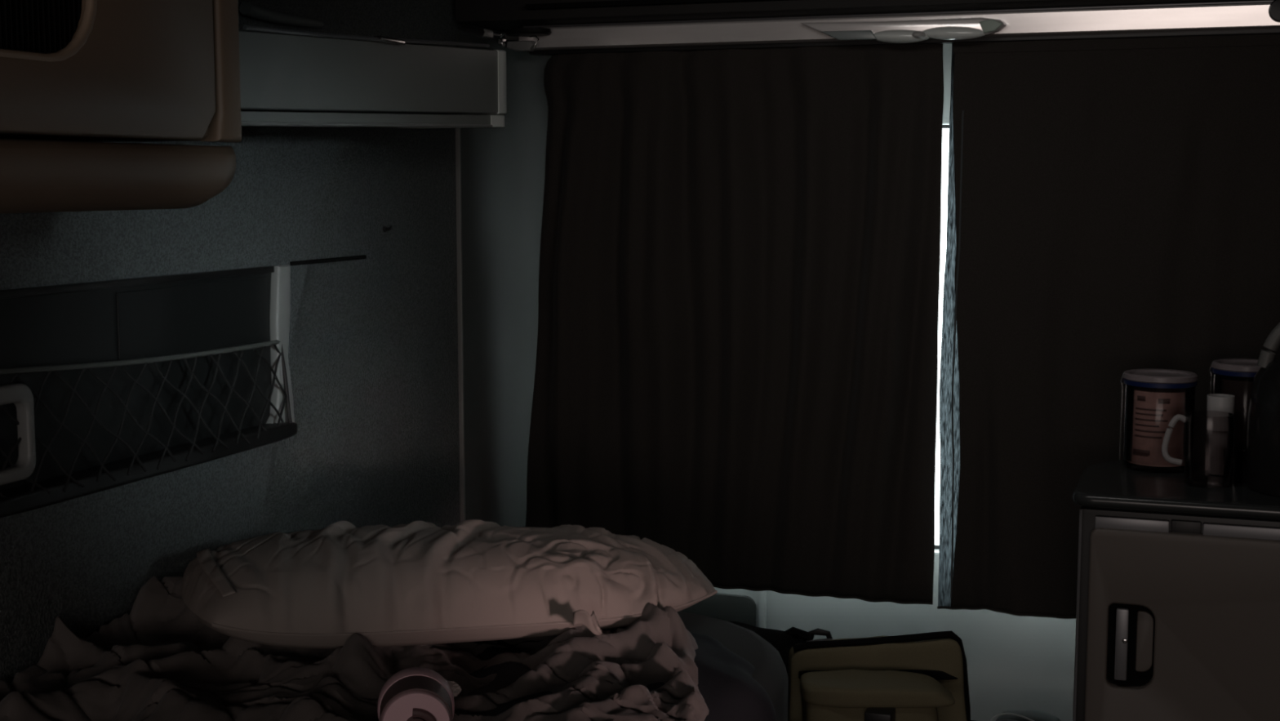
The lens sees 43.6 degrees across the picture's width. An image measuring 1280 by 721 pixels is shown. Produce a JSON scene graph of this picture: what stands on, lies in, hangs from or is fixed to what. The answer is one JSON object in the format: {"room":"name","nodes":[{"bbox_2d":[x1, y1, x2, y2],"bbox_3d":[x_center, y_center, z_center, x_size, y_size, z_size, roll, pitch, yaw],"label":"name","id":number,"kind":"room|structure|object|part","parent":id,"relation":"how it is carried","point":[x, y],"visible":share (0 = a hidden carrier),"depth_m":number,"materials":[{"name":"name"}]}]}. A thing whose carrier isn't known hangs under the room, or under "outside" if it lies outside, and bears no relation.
{"room":"vehicle interior","nodes":[
{"label":"vehicle interior","id":0,"kind":"room"},
{"bbox_2d":[0,0,505,683],"bbox_3d":[-1.006,0.388,1.021,0.050,1.700,4.350,2,7,20],"label":"wall","id":1,"kind":"structure","parent":0,"point":[373,345],"depth_m":2.35,"materials":[{"name":"carpet"}]},
{"bbox_2d":[0,0,241,213],"bbox_3d":[-0.718,-0.286,1.101,0.423,0.374,0.936,2,7,20],"label":"locker","id":2,"kind":"object","parent":1,"relation":"attached to","point":[79,78],"visible":1,"depth_m":1.31,"materials":[{"name":"brown plastic"}]},
{"bbox_3d":[-0.536,-0.304,1.012,0.014,0.309,0.888,2,7,20],"label":"door","id":3,"kind":"part","parent":2,"relation":"part of","materials":[{"name":"brown plastic"}]},
{"bbox_3d":[-0.384,-0.355,1.450,0.026,0.311,0.038,2,7,20],"label":"post","id":4,"kind":"part","parent":2,"relation":"part of","materials":[{"name":"brown plastic"}]},
{"bbox_2d":[0,264,297,517],"bbox_3d":[-0.598,0.019,1.983,0.047,0.243,0.648,2,7,20],"label":"pocket","id":5,"kind":"object","parent":1,"relation":"attached to","point":[110,384],"visible":1,"depth_m":1.96,"materials":[{"name":"black fabric"}]},
{"bbox_3d":[-0.620,-0.096,1.959,0.011,0.009,0.611,2,7,20],"label":"frame","id":6,"kind":"part","parent":5,"relation":"part of","materials":[{"name":"black plastic"}]},
{"bbox_2d":[0,422,297,517],"bbox_3d":[-0.604,0.128,1.990,0.038,0.024,0.632,2,7,20],"label":"tray","id":7,"kind":"object","parent":5,"relation":"attached to","point":[53,485],"depth_m":1.94,"materials":[{"name":"grey fabric"}]},
{"bbox_3d":[-0.577,-0.056,2.086,0.004,0.087,0.322,2,7,20],"label":"panel","id":8,"kind":"part","parent":5,"relation":"part of","materials":[{"name":"black"}]},
{"bbox_3d":[-0.501,0.035,2.265,0.020,0.125,0.008,2,7,20],"label":"cord","id":9,"kind":"part","parent":5,"relation":"part of","materials":[{"name":"black plastic"}]},
{"bbox_2d":[239,1,324,28],"bbox_3d":[-0.498,-0.481,2.241,0.018,0.023,0.194,2,7,20],"label":"duct","id":10,"kind":"object","parent":1,"relation":"attached to","point":[246,8],"visible":1,"depth_m":2.21,"materials":[{"name":"grey plastic"}]},
{"bbox_2d":[289,254,366,265],"bbox_3d":[-0.465,-0.150,2.401,0.004,0.006,0.215,2,7,20],"label":"trim","id":11,"kind":"structure","parent":1,"relation":"attached to","point":[364,256],"depth_m":2.39,"materials":[{"name":"black plastic"}]},
{"bbox_2d":[239,25,506,128],"bbox_3d":[-0.428,-0.386,2.212,0.179,0.150,0.907,2,7,20],"label":"shelf","id":12,"kind":"object","parent":1,"relation":"attached to","point":[288,77],"visible":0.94,"depth_m":2.16,"materials":[{"name":"grey plastic"}]},
{"bbox_2d":[457,25,493,38],"bbox_3d":[-0.263,-0.523,2.546,0.016,0.016,0.108,2,7,20],"label":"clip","id":13,"kind":"object","parent":12,"relation":"attached to","point":[478,32],"visible":1,"depth_m":2.54,"materials":[{"name":"grey plastic"}]},
{"bbox_2d":[382,225,393,232],"bbox_3d":[-0.401,-0.210,2.556,0.016,0.012,0.010,2,7,20],"label":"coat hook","id":14,"kind":"object","parent":1,"relation":"attached to","point":[385,228],"visible":1,"depth_m":2.56,"materials":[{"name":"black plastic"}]},
{"bbox_2d":[455,128,465,521],"bbox_3d":[-0.317,0.133,2.843,0.009,1.100,0.005,2,7,20],"label":"trim","id":15,"kind":"structure","parent":1,"relation":"attached to","point":[458,146],"depth_m":2.82,"materials":[{"name":"grey plastic"}]},
{"bbox_2d":[524,0,788,10],"bbox_3d":[0.848,-0.551,2.321,2.200,0.008,0.030,2,7,20],"label":"trim","id":16,"kind":"structure","parent":1,"relation":"attached to","point":[628,2],"depth_m":2.62,"materials":[{"name":"black"}]},
{"bbox_2d":[505,34,1075,720],"bbox_3d":[0.865,0.202,2.677,2.450,1.700,0.050,2,7,20],"label":"wall","id":17,"kind":"structure","parent":0,"point":[1014,662],"depth_m":2.78,"materials":[{"name":"grey paint"}]},
{"bbox_2d":[455,35,551,526],"bbox_3d":[-0.192,0.051,2.904,0.195,1.250,0.207,2,7,20],"label":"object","id":18,"kind":"structure","parent":17,"relation":"attached to","point":[503,169],"depth_m":2.91,"materials":[{"name":"grey plastic"}]},
{"bbox_2d":[679,592,755,626],"bbox_3d":[0.070,0.552,2.967,0.296,0.259,0.015,2,7,20],"label":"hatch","id":19,"kind":"object","parent":17,"relation":"attached to","point":[725,606],"visible":0.16,"depth_m":2.92,"materials":[{"name":"grey plastic"}]},
{"bbox_2d":[759,590,766,627],"bbox_3d":[0.223,0.533,2.913,0.012,0.390,0.012,2,7,20],"label":"trim","id":20,"kind":"structure","parent":17,"relation":"attached to","point":[762,594],"depth_m":2.90,"materials":[{"name":"grey plastic"}]},
{"bbox_2d":[455,0,1261,32],"bbox_3d":[0.822,-0.587,2.454,2.340,0.082,0.230,2,7,20],"label":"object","id":21,"kind":"structure","parent":17,"relation":"attached to","point":[500,15],"depth_m":2.60,"materials":[{"name":"black"}]},
{"bbox_2d":[493,0,1279,55],"bbox_3d":[0.837,-0.517,2.417,2.278,0.049,0.124,2,7,20],"label":"rail","id":22,"kind":"object","parent":17,"relation":"attached to","point":[1263,16],"depth_m":2.57,"materials":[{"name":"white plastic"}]},
{"bbox_3d":[-0.243,-0.558,2.744,0.021,0.010,0.012,2,7,20],"label":"arm","id":23,"kind":"part","parent":22,"relation":"part of","materials":[{"name":"silver metal"}]},
{"bbox_3d":[-0.203,-0.539,2.749,0.050,0.018,0.020,2,7,20],"label":"plate","id":24,"kind":"part","parent":22,"relation":"part of","materials":[{"name":"grey plastic"}]},
{"bbox_3d":[-0.199,-0.551,2.755,0.098,0.040,0.064,2,7,20],"label":"rail bracket","id":25,"kind":"part","parent":22,"relation":"part of","materials":[{"name":"silver metal"}]},
{"bbox_2d":[525,44,943,604],"bbox_3d":[0.135,-0.066,2.766,0.757,0.939,0.066,2,7,20],"label":"curtain","id":26,"kind":"object","parent":22,"relation":"hanging from","point":[736,372],"visible":0.94,"depth_m":2.75,"materials":[{"name":"fabric"}]},
{"bbox_2d":[800,17,1005,43],"bbox_3d":[0.414,-0.523,2.547,0.328,0.037,0.048,2,7,20],"label":"light","id":27,"kind":"object","parent":22,"relation":"attached to","point":[965,28],"visible":1,"depth_m":2.53,"materials":[{"name":"grey plastic"}]},
{"bbox_2d":[911,31,925,39],"bbox_3d":[0.443,-0.515,2.538,0.024,0.014,0.048,2,7,20],"label":"switch","id":28,"kind":"object","parent":27,"relation":"attached to","point":[915,34],"depth_m":2.52,"materials":[{"name":"grey plastic"}]},
{"bbox_2d":[937,33,1279,618],"bbox_3d":[0.987,-0.032,2.468,1.039,0.936,0.040,2,7,20],"label":"curtain","id":29,"kind":"object","parent":22,"relation":"hanging from","point":[1113,206],"visible":0.83,"depth_m":2.56,"materials":[{"name":"fabric"}]},
{"bbox_2d":[934,124,949,548],"bbox_3d":[0.710,-0.029,2.723,1.598,0.747,0.020,2,7,20],"label":"window","id":30,"kind":"structure","parent":17,"relation":"in","point":[944,126],"depth_m":2.75,"materials":[{"name":"black glass"}]},
{"bbox_2d":[1135,610,1154,671],"bbox_3d":[0.668,0.372,2.120,0.021,0.083,0.004,2,7,20],"label":"handle","id":31,"kind":"object","parent":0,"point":[1144,620],"depth_m":2.12,"materials":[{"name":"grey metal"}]},
{"bbox_3d":[0.123,1.308,0.717,2.470,0.060,4.470,2,7,20],"label":"floor","id":32,"kind":"structure","parent":0,"visible":0},
{"bbox_2d":[1072,505,1279,720],"bbox_3d":[0.993,0.652,2.171,0.776,0.918,0.286,2,7,20],"label":"base cabinet","id":33,"kind":"object","parent":32,"relation":"on","point":[1178,615],"visible":0.92,"depth_m":2.09,"materials":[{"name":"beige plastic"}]},
{"bbox_3d":[0.639,0.376,2.126,0.016,0.097,0.013,2,7,20],"label":"latch lever","id":34,"kind":"part","parent":33,"relation":"part of","materials":[{"name":"silver metal"}]},
{"bbox_2d":[1072,460,1279,519],"bbox_3d":[0.998,0.184,2.133,0.796,0.018,0.314,2,7,20],"label":"countertop","id":35,"kind":"structure","parent":33,"relation":"on","point":[1108,484],"depth_m":2.12,"materials":[{"name":"grey plastic"}]},
{"bbox_2d":[1119,368,1197,472],"bbox_3d":[0.744,0.085,2.302,0.105,0.137,0.102,2,7,20],"label":"storage jar","id":36,"kind":"object","parent":35,"relation":"on","point":[1152,397],"visible":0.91,"depth_m":2.27,"materials":[{"name":"clear glass"}]},
{"bbox_3d":[0.746,0.023,2.295,0.102,0.010,0.102,2,7,20],"label":"lid","id":37,"kind":"part","parent":36,"relation":"part of","materials":[{"name":"grey plastic"}]},
{"bbox_2d":[1161,410,1235,487],"bbox_3d":[0.764,0.119,2.182,0.087,0.097,0.066,5,8,39],"label":"glass mug","id":38,"kind":"object","parent":35,"relation":"on","point":[1186,420],"visible":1,"depth_m":2.17,"materials":[{"name":"grey"}]},
{"bbox_3d":[0.728,0.108,2.180,0.033,0.070,0.010,1,7,11],"label":"handle","id":39,"kind":"part","parent":38,"relation":"part of","materials":[{"name":"clear glass"}]},
{"bbox_2d":[1206,393,1235,475],"bbox_3d":[0.815,0.104,2.253,0.037,0.111,0.037,2,7,20],"label":"cup","id":40,"kind":"object","parent":35,"relation":"on","point":[1218,405],"visible":0.82,"depth_m":2.24,"materials":[{"name":"grey plastic"}]},
{"bbox_2d":[1206,358,1261,469],"bbox_3d":[0.876,0.077,2.321,0.102,0.150,0.099,2,7,20],"label":"storage jar","id":41,"kind":"object","parent":35,"relation":"on","point":[1233,376],"visible":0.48,"depth_m":2.29,"materials":[{"name":"clear glass"}]},
{"bbox_3d":[0.878,0.082,2.321,0.094,0.141,0.094,2,7,20],"label":"glass","id":42,"kind":"part","parent":41,"relation":"part of","materials":[{"name":"clear glass"}]},
{"bbox_3d":[0.878,0.007,2.312,0.099,0.010,0.099,2,7,20],"label":"lid","id":43,"kind":"part","parent":41,"relation":"part of","materials":[{"name":"grey plastic"}]},
{"bbox_2d":[1244,322,1279,496],"bbox_3d":[0.883,0.050,2.127,0.140,0.248,0.140,2,7,20],"label":"kettle","id":44,"kind":"object","parent":35,"relation":"on","point":[1262,468],"visible":1,"depth_m":2.11,"materials":[{"name":"black"}]},
{"bbox_3d":[0.881,-0.028,2.109,0.126,0.089,0.019,2,7,20],"label":"handle","id":45,"kind":"part","parent":44,"relation":"part of","materials":[{"name":"grey plastic"}]},
{"bbox_3d":[0.447,0.864,2.520,0.458,0.420,0.635,2,7,20],"label":"storage bench","id":46,"kind":"object","parent":32,"relation":"on","visible":0},
{"bbox_2d":[728,620,832,710],"bbox_3d":[0.157,0.526,2.397,0.263,0.273,0.160,2,7,20],"label":"strap","id":47,"kind":"object","parent":46,"relation":"on","point":[783,641],"visible":0.12,"depth_m":2.35,"materials":[{"name":"black fabric"}]},
{"bbox_2d":[787,630,970,720],"bbox_3d":[0.347,0.533,2.272,0.269,0.292,0.273,0,6,0],"label":"canvas bag","id":48,"kind":"object","parent":46,"relation":"on","point":[922,676],"visible":0.98,"depth_m":2.27,"materials":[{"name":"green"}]},
{"bbox_2d":[990,709,1061,720],"bbox_3d":[0.570,0.596,2.483,0.181,0.130,0.113,2,7,20],"label":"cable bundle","id":49,"kind":"object","parent":46,"relation":"on","point":[1013,714],"visible":1,"depth_m":2.46,"materials":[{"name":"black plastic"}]},
{"bbox_3d":[0.575,0.553,2.428,0.080,0.019,0.022,3,7,23],"label":"cord","id":50,"kind":"part","parent":49,"relation":"part of","materials":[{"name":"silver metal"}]},
{"bbox_3d":[0.576,0.547,2.429,0.091,0.022,0.026,2,7,20],"label":"cord","id":51,"kind":"part","parent":49,"relation":"part of","materials":[{"name":"grey plastic"}]},
{"bbox_3d":[-0.385,0.880,1.574,0.763,0.600,1.600,2,7,20],"label":"bed base","id":52,"kind":"object","parent":32,"relation":"on","visible":0},
{"bbox_2d":[676,611,788,720],"bbox_3d":[-0.380,0.500,1.545,0.763,0.160,1.630,2,7,20],"label":"mattress","id":53,"kind":"object","parent":52,"relation":"on","point":[771,672],"visible":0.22,"depth_m":2.03,"materials":[{"name":"grey fabric"}]},
{"bbox_2d":[0,575,709,720],"bbox_3d":[-0.330,0.359,1.670,0.761,0.121,0.936,2,7,20],"label":"blanket","id":54,"kind":"object","parent":53,"relation":"on","point":[157,660],"visible":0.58,"depth_m":1.76,"materials":[{"name":"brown fabric"}]},
{"bbox_2d":[377,666,454,720],"bbox_3d":[-0.222,0.352,1.590,0.077,0.077,0.089,-1,6,-8],"label":"cup","id":55,"kind":"object","parent":54,"relation":"on","point":[412,693],"visible":1,"depth_m":1.56,"materials":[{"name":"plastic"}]},
{"bbox_3d":[-0.217,0.356,1.553,0.022,0.022,0.013,-1,6,-8],"label":"spout","id":56,"kind":"part","parent":55,"relation":"part of","materials":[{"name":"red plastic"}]},
{"bbox_3d":[-0.218,0.355,1.563,0.068,0.068,0.009,-1,6,-8],"label":"lid","id":57,"kind":"part","parent":55,"relation":"part of","materials":[{"name":"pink plastic"}]},
{"bbox_2d":[181,519,717,648],"bbox_3d":[-0.220,0.266,1.950,0.644,0.133,0.372,-3,7,-23],"label":"pillow","id":58,"kind":"object","parent":54,"relation":"on","point":[418,582],"visible":0.98,"depth_m":1.86,"materials":[{"name":"grey fabric"}]},
{"bbox_2d":[444,678,461,696],"bbox_3d":[-0.207,0.349,1.700,0.036,0.020,0.027,2,7,20],"label":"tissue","id":59,"kind":"object","parent":54,"relation":"on","point":[455,687],"visible":0.32,"depth_m":1.69,"materials":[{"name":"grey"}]},
{"bbox_2d":[370,631,776,720],"bbox_3d":[-0.107,0.514,1.715,0.410,0.303,0.931,2,7,20],"label":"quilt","id":60,"kind":"object","parent":53,"relation":"on","point":[728,688],"visible":0.33,"depth_m":1.83,"materials":[{"name":"grey dusty pink-beige fabric"}]}
]}

